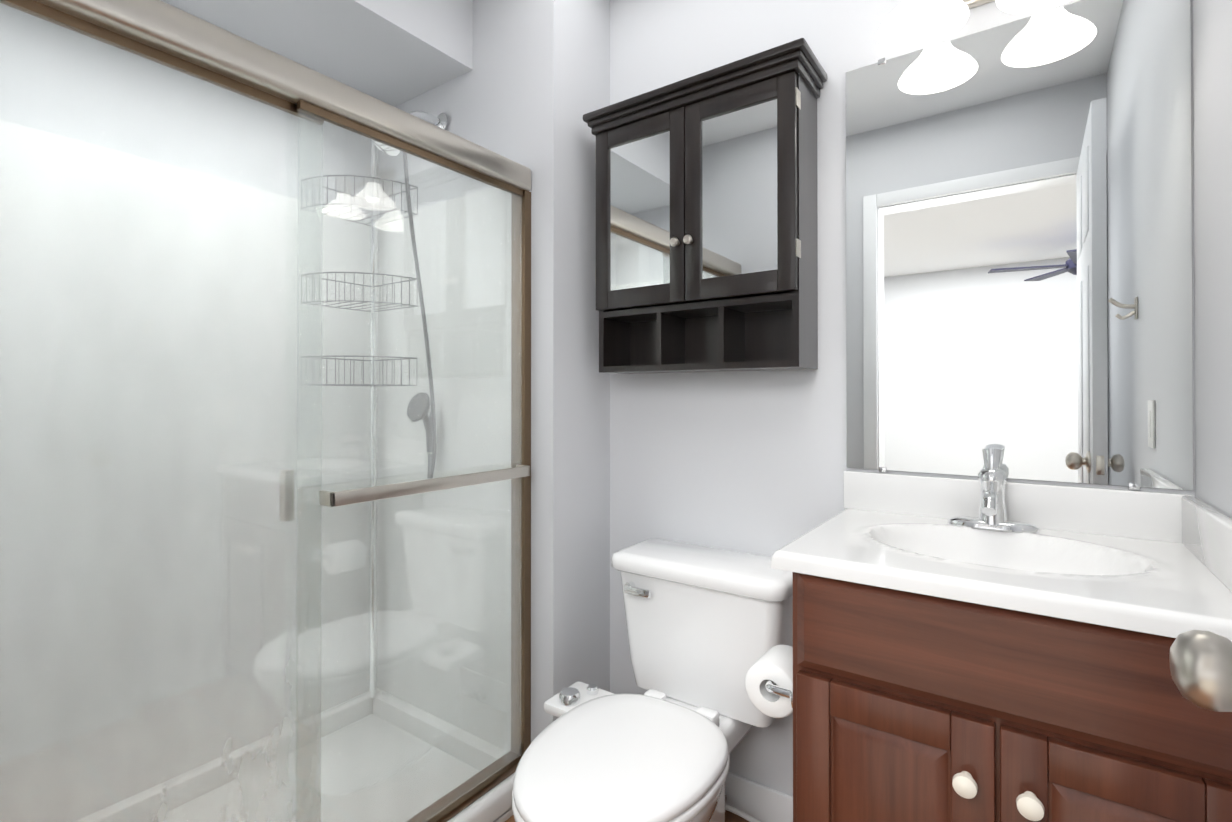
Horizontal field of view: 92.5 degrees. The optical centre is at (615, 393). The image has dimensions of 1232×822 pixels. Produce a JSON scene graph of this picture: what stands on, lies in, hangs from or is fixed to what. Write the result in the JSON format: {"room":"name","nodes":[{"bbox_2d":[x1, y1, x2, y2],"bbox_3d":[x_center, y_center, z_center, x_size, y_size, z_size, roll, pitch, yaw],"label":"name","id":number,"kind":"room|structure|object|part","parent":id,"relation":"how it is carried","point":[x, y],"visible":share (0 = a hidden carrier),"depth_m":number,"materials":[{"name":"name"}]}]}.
{"room":"bathroom","nodes":[
{"label":"bathroom","id":0,"kind":"room"},
{"bbox_2d":[0,4,378,219],"bbox_3d":[-1.277,-0.048,1.555,0.120,2.400,1.357,0,0,35],"label":"wall","id":1,"kind":"structure","parent":0,"point":[173,122],"depth_m":1.56,"materials":[{"name":"white paint"}]},
{"bbox_2d":[0,120,377,821],"bbox_3d":[-1.190,0.212,1.565,0.007,1.640,1.235,0,0,35],"label":"wall panel","id":2,"kind":"object","parent":1,"relation":"attached to","point":[98,274],"depth_m":1.55,"materials":[{"name":"white plastic"}]},
{"bbox_2d":[379,0,609,742],"bbox_3d":[-0.442,-0.045,2.030,0.936,2.400,0.383,0,0,35],"label":"wall","id":3,"kind":"structure","parent":0,"point":[530,89],"depth_m":1.68,"materials":[{"name":"white paint"}]},
{"bbox_2d":[377,187,530,751],"bbox_3d":[-0.536,0.214,1.855,0.726,1.640,0.007,0,0,35],"label":"wall panel","id":4,"kind":"object","parent":3,"relation":"attached to","point":[440,349],"visible":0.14,"depth_m":1.84,"materials":[{"name":"white plastic"}]},
{"bbox_2d":[373,111,447,478],"bbox_3d":[-0.621,-0.301,1.768,0.135,1.170,0.236,0,0,35],"label":"shower head","id":5,"kind":"object","parent":4,"relation":"attached to","point":[440,120],"visible":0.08,"depth_m":1.77},
{"bbox_3d":[-0.602,-0.820,1.797,0.018,0.096,0.167,0,0,35],"label":"arm","id":6,"kind":"part","parent":5,"relation":"part of"},
{"bbox_3d":[-0.592,0.114,1.840,0.021,0.140,0.051,0,0,35],"label":"handle","id":7,"kind":"part","parent":5,"relation":"part of","materials":[{"name":"silver metal"}]},
{"bbox_2d":[505,810,749,821],"bbox_3d":[-0.234,1.179,1.083,2.360,0.140,1.680,0,0,35],"label":"floor","id":8,"kind":"structure","parent":0,"point":[730,816],"depth_m":1.54,"materials":[{"name":"tile"}]},
{"bbox_2d":[76,689,514,821],"bbox_3d":[-0.882,1.066,1.343,0.758,0.090,1.233,0,0,35],"label":"shower pan","id":9,"kind":"object","parent":8,"relation":"on","point":[494,804],"visible":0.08,"depth_m":1.65,"materials":[{"name":"white plastic"}]},
{"bbox_2d":[0,0,530,821],"bbox_3d":[-0.604,0.193,1.152,0.104,1.650,1.230,0,0,35],"label":"shower enclosure","id":10,"kind":"object","parent":9,"relation":"on","point":[164,34],"visible":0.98,"depth_m":1.09,"materials":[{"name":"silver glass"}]},
{"bbox_3d":[-0.782,0.221,0.942,0.006,1.544,0.630,0,0,35],"label":"glass","id":11,"kind":"part","parent":10,"relation":"part of","materials":[{"name":"glass"}]},
{"bbox_3d":[-0.647,0.200,1.159,0.024,0.100,0.020,0,0,35],"label":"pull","id":12,"kind":"part","parent":10,"relation":"part of","materials":[{"name":"silver metal"}]},
{"bbox_3d":[-0.439,0.223,1.383,0.006,1.544,0.607,0,0,35],"label":"glass","id":13,"kind":"part","parent":10,"relation":"part of","materials":[{"name":"clear glass"}]},
{"bbox_2d":[301,139,417,697],"bbox_3d":[-0.796,0.019,1.837,0.252,2.006,0.252,0,0,35],"label":"caddy","id":14,"kind":"object","parent":9,"relation":"on","point":[373,444],"depth_m":1.98,"materials":[{"name":"silver metal"}]},
{"bbox_2d":[512,539,792,821],"bbox_3d":[0.095,0.763,1.280,0.635,0.696,0.740,0,0,35],"label":"toilet","id":15,"kind":"object","parent":8,"relation":"on","point":[708,628],"visible":0.94,"depth_m":1.34,"materials":[{"name":"white ceramic"}]},
{"bbox_3d":[0.005,0.753,1.182,0.380,0.021,0.476,0,0,35],"label":"seat","id":16,"kind":"part","parent":15,"relation":"part of","materials":[{"name":"white plastic"}]},
{"bbox_3d":[0.005,0.726,1.182,0.376,0.030,0.471,0,0,35],"label":"lid","id":17,"kind":"part","parent":15,"relation":"part of","materials":[{"name":"white plastic"}]},
{"bbox_3d":[0.056,0.500,1.501,0.083,0.026,0.026,0,0,35],"label":"lever","id":18,"kind":"part","parent":15,"relation":"part of","materials":[{"name":"silver metal"}]},
{"bbox_3d":[0.231,0.439,1.504,0.474,0.047,0.220,0,0,35],"label":"tank lid","id":19,"kind":"part","parent":15,"relation":"part of","materials":[{"name":"white ceramic"}]},
{"bbox_3d":[0.234,0.615,1.508,0.444,0.302,0.188,0,0,35],"label":"tank","id":20,"kind":"part","parent":15,"relation":"part of","materials":[{"name":"white ceramic"}]},
{"bbox_2d":[771,448,1231,821],"bbox_3d":[0.649,0.609,1.028,0.604,1.000,0.510,0,0,35],"label":"bathroom vanity","id":21,"kind":"object","parent":8,"relation":"on","point":[991,644],"visible":1,"depth_m":0.88,"materials":[{"name":"brown wood"}]},
{"bbox_2d":[745,645,792,717],"bbox_3d":[0.315,0.550,1.127,0.106,0.100,0.168,0,0,35],"label":"toilet paper roll","id":22,"kind":"object","parent":21,"relation":"attached to","point":[769,682],"visible":0.79,"depth_m":1.10,"materials":[{"name":"white paper"}]},
{"bbox_3d":[0.331,0.538,1.116,0.066,0.044,0.168,0,0,35],"label":"post","id":23,"kind":"part","parent":22,"relation":"part of","materials":[{"name":"silver metal"}]},
{"bbox_2d":[948,448,1039,533],"bbox_3d":[0.727,0.189,1.142,0.156,0.159,0.152,0,0,35],"label":"faucet","id":24,"kind":"object","parent":21,"relation":"on","point":[992,515],"depth_m":1.16,"materials":[{"name":"silver metal"}]},
{"bbox_3d":[0.537,0.382,0.849,0.554,0.160,0.020,0,0,35],"label":"drawer","id":25,"kind":"part","parent":21,"relation":"part of","materials":[{"name":"brown wood"}]},
{"bbox_2d":[610,0,1194,796],"bbox_3d":[0.598,-0.048,1.457,1.424,2.400,0.120,0,0,35],"label":"wall","id":26,"kind":"structure","parent":0,"point":[750,462],"depth_m":1.55,"materials":[{"name":"white paint"}]},
{"bbox_2d":[583,38,826,373],"bbox_3d":[0.211,-0.420,1.540,0.619,0.720,0.188,0,0,35],"label":"upper cabinet","id":27,"kind":"object","parent":26,"relation":"attached to","point":[706,227],"visible":1,"depth_m":1.47,"materials":[{"name":"brown wood"}]},
{"bbox_2d":[725,772,792,821],"bbox_3d":[0.261,1.063,1.607,0.693,0.098,0.012,0,0,35],"label":"baseboard","id":28,"kind":"structure","parent":26,"relation":"attached to","point":[759,802],"depth_m":1.52,"materials":[{"name":"white"}]},
{"bbox_2d":[877,0,1069,49],"bbox_3d":[0.727,-0.851,1.168,0.380,0.189,0.207,0,0,35],"label":"sconce","id":29,"kind":"object","parent":26,"relation":"attached to","point":[910,24],"visible":0.96,"depth_m":1.23,"materials":[{"name":"white glass"}]},
{"bbox_2d":[846,0,1192,489],"bbox_3d":[0.795,-0.297,1.238,0.598,0.957,0.008,0,0,35],"label":"vanity mirror","id":30,"kind":"object","parent":26,"relation":"attached to","point":[1018,245],"visible":1,"depth_m":1.20,"materials":[{"name":"silver mirror"}]},
{"bbox_2d":[1192,0,1231,518],"bbox_3d":[0.628,-0.054,0.370,0.120,2.400,1.620,0,0,35],"label":"wall","id":31,"kind":"structure","parent":0,"point":[1212,103],"depth_m":0.95,"materials":[{"name":"white paint"}]},
{"bbox_3d":[0.334,0.109,0.190,0.043,1.968,0.703,0,0,35],"label":"entry door","id":32,"kind":"structure","parent":0,"visible":0},
{"bbox_2d":[1169,630,1231,711],"bbox_3d":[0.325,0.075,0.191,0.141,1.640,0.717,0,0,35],"label":"door knob","id":33,"kind":"object","parent":32,"relation":"attached to","point":[1201,666],"depth_m":0.42,"materials":[{"name":"silver metal"}]},
{"bbox_3d":[-0.252,-1.301,1.072,2.360,0.100,1.740,0,0,35],"label":"ceiling","id":34,"kind":"structure","parent":0,"visible":0},
{"bbox_2d":[161,0,472,106],"bbox_3d":[-0.994,-1.119,1.434,0.490,0.260,1.237,0,0,35],"label":"ceiling soffit","id":35,"kind":"structure","parent":34,"relation":"attached to","point":[394,53],"depth_m":1.67,"materials":[{"name":"white paint"}]}
]}

